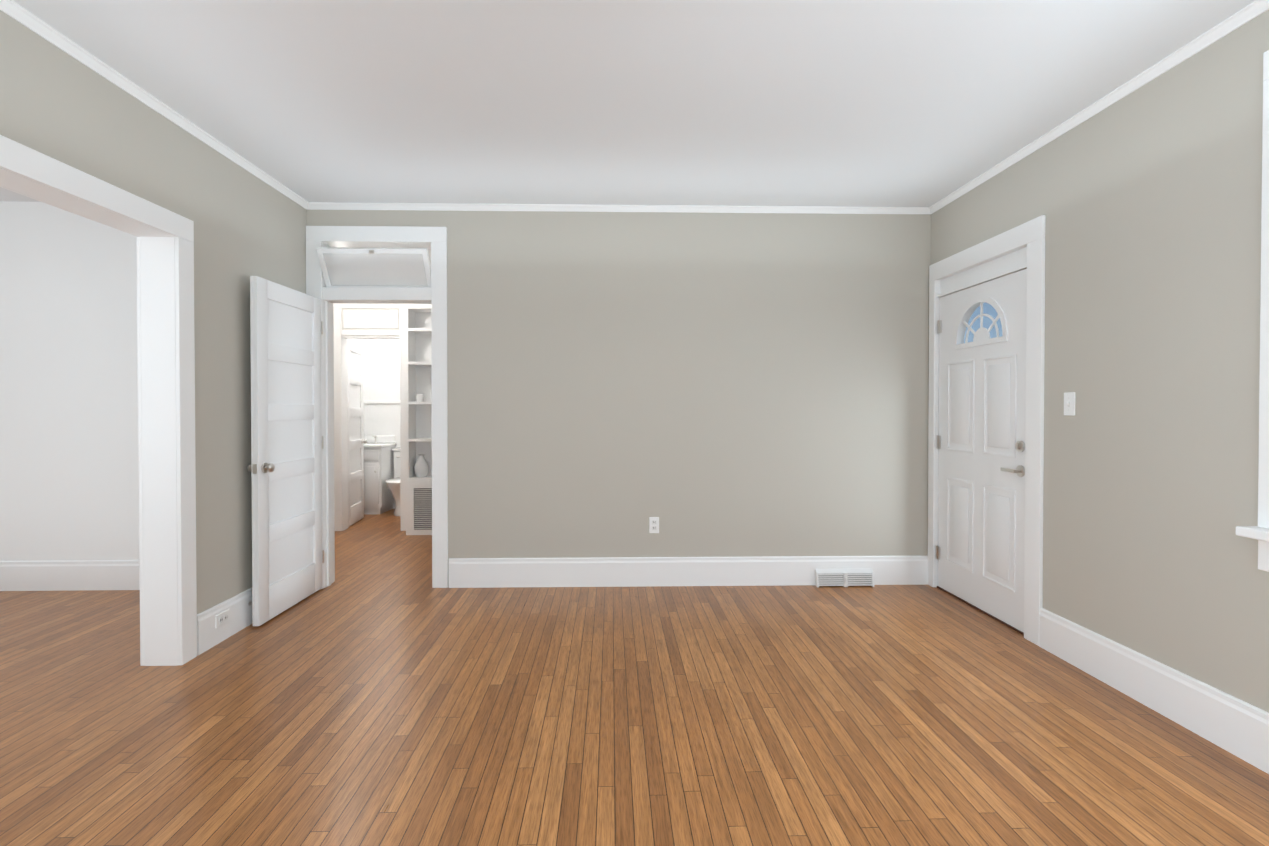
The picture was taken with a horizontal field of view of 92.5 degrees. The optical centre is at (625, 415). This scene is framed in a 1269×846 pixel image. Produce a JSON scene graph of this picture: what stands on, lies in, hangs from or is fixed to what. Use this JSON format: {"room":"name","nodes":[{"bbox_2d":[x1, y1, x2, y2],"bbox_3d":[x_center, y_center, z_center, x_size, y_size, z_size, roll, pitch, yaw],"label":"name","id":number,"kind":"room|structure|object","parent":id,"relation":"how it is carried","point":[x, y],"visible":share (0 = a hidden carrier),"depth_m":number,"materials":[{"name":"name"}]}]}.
{"room":"empty living room","nodes":[
{"label":"empty living room","id":0,"kind":"room"},
{"bbox_2d":[0,10,306,613],"bbox_3d":[-2.253,-0.110,1.560,0.160,2.720,5.420,0,1,-1],"label":"wall","id":1,"kind":"structure","parent":0,"point":[58,104],"depth_m":3.20,"materials":[{"name":"beige paint"}]},
{"bbox_2d":[0,0,311,209],"bbox_3d":[-2.156,-1.430,1.547,0.034,0.040,5.420,0,1,-1],"label":"crown molding","id":2,"kind":"structure","parent":1,"relation":"attached to","point":[68,46],"depth_m":2.68,"materials":[{"name":"white paint"}]},
{"bbox_2d":[197,588,251,654],"bbox_3d":[-2.215,1.123,3.703,0.018,0.205,1.167,0,1,-1],"label":"baseboard","id":3,"kind":"structure","parent":1,"relation":"attached to","point":[208,636],"depth_m":3.32,"materials":[{"name":"white paint"}]},
{"bbox_2d":[215,609,229,627],"bbox_3d":[-2.193,1.105,3.306,0.010,0.070,0.115,0,1,-1],"label":"outlet","id":4,"kind":"object","parent":3,"relation":"attached to","point":[222,618],"visible":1,"depth_m":3.30,"materials":[{"name":"white plastic"}]},
{"bbox_2d":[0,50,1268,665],"bbox_3d":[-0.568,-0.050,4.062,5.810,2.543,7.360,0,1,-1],"label":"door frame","id":5,"kind":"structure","parent":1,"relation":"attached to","point":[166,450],"depth_m":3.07,"materials":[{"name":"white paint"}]},
{"bbox_2d":[316,247,430,287],"bbox_3d":[-1.748,-1.021,4.254,0.748,0.269,0.186,0,1,-1],"label":"sash","id":6,"kind":"object","parent":5,"relation":"attached to","point":[381,267],"visible":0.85,"depth_m":4.24,"materials":[{"name":"white glass"}]},
{"bbox_2d":[342,308,399,335],"bbox_3d":[-2.308,-0.165,6.360,3.240,2.720,0.120,0,1,-1],"label":"wall","id":7,"kind":"structure","parent":0,"point":[398,328],"depth_m":6.28,"materials":[{"name":"paint"}]},
{"bbox_2d":[347,340,366,526],"bbox_3d":[-3.020,0.188,6.706,0.153,1.985,0.593,0,1,-1],"label":"bathroom door","id":8,"kind":"structure","parent":7,"relation":"in","point":[356,441],"depth_m":6.72,"materials":[{"name":"white paint"}]},
{"bbox_2d":[348,339,399,447],"bbox_3d":[-2.787,-0.181,7.749,1.790,2.720,0.120,0,1,-1],"label":"wall","id":9,"kind":"structure","parent":0,"point":[381,369],"depth_m":7.68,"materials":[{"name":"white paint"}]},
{"bbox_2d":[0,201,930,586],"bbox_3d":[-2.325,-0.142,4.339,9.310,2.720,0.140,0,1,-1],"label":"wall","id":10,"kind":"structure","parent":0,"point":[727,384],"depth_m":4.32,"materials":[{"name":"beige paint"}]},
{"bbox_2d":[0,560,139,590],"bbox_3d":[-4.674,1.117,4.218,4.546,0.205,0.018,0,1,-1],"label":"baseboard","id":11,"kind":"structure","parent":10,"relation":"attached to","point":[79,574],"depth_m":4.23,"materials":[{"name":"white paint"}]},
{"bbox_2d":[247,276,323,625],"bbox_3d":[-2.145,0.204,3.875,0.148,2.018,0.763,0,1,-1],"label":"door","id":12,"kind":"structure","parent":10,"relation":"in","point":[284,467],"depth_m":3.79,"materials":[{"name":"white paint"}]},
{"bbox_2d":[312,202,927,213],"bbox_3d":[-0.018,-1.462,4.292,4.320,0.040,0.034,0,1,-1],"label":"crown molding","id":13,"kind":"structure","parent":10,"relation":"attached to","point":[315,205],"depth_m":4.29,"materials":[{"name":"white paint"}]},
{"bbox_2d":[649,517,658,532],"bbox_3d":[0.201,0.784,4.336,0.070,0.115,0.010,0,1,-1],"label":"outlet","id":14,"kind":"object","parent":10,"relation":"attached to","point":[653,524],"visible":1,"depth_m":4.33,"materials":[{"name":"white plastic"}]},
{"bbox_2d":[449,556,927,587],"bbox_3d":[0.469,1.116,4.341,3.445,0.205,0.018,0,1,-1],"label":"baseboard","id":15,"kind":"structure","parent":10,"relation":"attached to","point":[762,570],"depth_m":4.33,"materials":[{"name":"white paint"}]},
{"bbox_2d":[815,569,873,586],"bbox_3d":[1.560,1.159,4.331,0.408,0.118,0.060,0,1,-1],"label":"air vent register","id":16,"kind":"object","parent":15,"relation":"attached to","point":[844,577],"visible":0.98,"depth_m":4.32,"materials":[{"name":"white metal"}]},
{"bbox_2d":[0,0,1254,267],"bbox_3d":[-2.305,-1.500,3.284,9.700,0.060,9.500,0,1,-1],"label":"ceiling","id":17,"kind":"structure","parent":0,"point":[784,102],"depth_m":2.69,"materials":[{"name":"paint"}]},
{"bbox_2d":[0,509,1268,845],"bbox_3d":[-2.305,1.260,3.315,9.700,0.060,9.500,0,1,-1],"label":"floor","id":18,"kind":"structure","parent":0,"point":[380,691],"depth_m":2.41,"materials":[{"name":"brown wood"}]},
{"bbox_2d":[364,435,395,513],"bbox_3d":[-3.134,0.718,7.436,0.470,0.930,0.508,0,1,-1],"label":"bathroom vanity","id":19,"kind":"object","parent":18,"relation":"on","point":[378,468],"visible":0.65,"depth_m":7.23,"materials":[{"name":"white paint"}]},
{"bbox_2d":[385,447,400,515],"bbox_3d":[-2.672,0.796,7.356,0.420,0.775,0.689,0,1,-1],"label":"toilet","id":20,"kind":"object","parent":18,"relation":"on","point":[393,484],"visible":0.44,"depth_m":7.17,"materials":[{"name":"white ceramic"}]},
{"bbox_2d":[404,304,431,534],"bbox_3d":[-1.719,0.022,6.191,0.990,2.350,0.250,0,1,-1],"label":"shelf","id":21,"kind":"object","parent":18,"relation":"on","point":[418,414],"visible":0.33,"depth_m":6.13,"materials":[{"name":"white paint"}]},
{"bbox_2d":[416,394,423,400],"bbox_3d":[-2.099,-0.179,6.184,0.080,0.078,0.080,0,1,-1],"label":"cup","id":22,"kind":"object","parent":21,"relation":"on","point":[419,397],"visible":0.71,"depth_m":6.15,"materials":[{"name":"white ceramic"}]},
{"bbox_2d":[414,454,428,476],"bbox_3d":[-2.084,0.512,6.193,0.150,0.225,0.150,0,1,-1],"label":"vase","id":23,"kind":"object","parent":21,"relation":"on","point":[421,467],"visible":1,"depth_m":6.15,"materials":[{"name":"white ceramic"}]},
{"bbox_2d":[931,10,1268,712],"bbox_3d":[2.327,-0.111,1.599,0.140,2.720,5.560,0,1,-1],"label":"wall","id":24,"kind":"structure","parent":0,"point":[1146,199],"depth_m":2.55,"materials":[{"name":"beige paint"}]},
{"bbox_2d":[937,586,1023,634],"bbox_3d":[2.276,1.218,3.831,0.135,0.011,0.947,0,1,-1],"label":"threshold","id":25,"kind":"object","parent":24,"relation":"attached to","point":[988,614],"depth_m":3.77,"materials":[{"name":"brown wood"}]},
{"bbox_2d":[936,269,1026,631],"bbox_3d":[2.214,0.195,3.821,0.093,2.032,0.942,0,1,-1],"label":"entry door","id":26,"kind":"structure","parent":24,"relation":"in","point":[981,477],"depth_m":3.76,"materials":[{"name":"white paint"}]},
{"bbox_2d":[1064,392,1074,415],"bbox_3d":[2.215,-0.057,3.041,0.017,0.116,0.072,0,1,-1],"label":"toggle light switch","id":27,"kind":"object","parent":24,"relation":"attached to","point":[1069,403],"visible":1,"depth_m":3.04,"materials":[{"name":"white plastic"}]},
{"bbox_2d":[928,0,1268,213],"bbox_3d":[2.238,-1.431,1.652,0.034,0.040,5.420,0,1,-1],"label":"crown molding","id":28,"kind":"structure","parent":24,"relation":"attached to","point":[1256,8],"depth_m":2.69,"materials":[{"name":"white paint"}]},
{"bbox_2d":[1039,608,1268,773],"bbox_3d":[2.260,1.152,1.119,0.018,0.205,4.233,0,1,-1],"label":"baseboard","id":29,"kind":"structure","parent":24,"relation":"attached to","point":[1230,724],"depth_m":2.50,"materials":[{"name":"white paint"}]}
]}

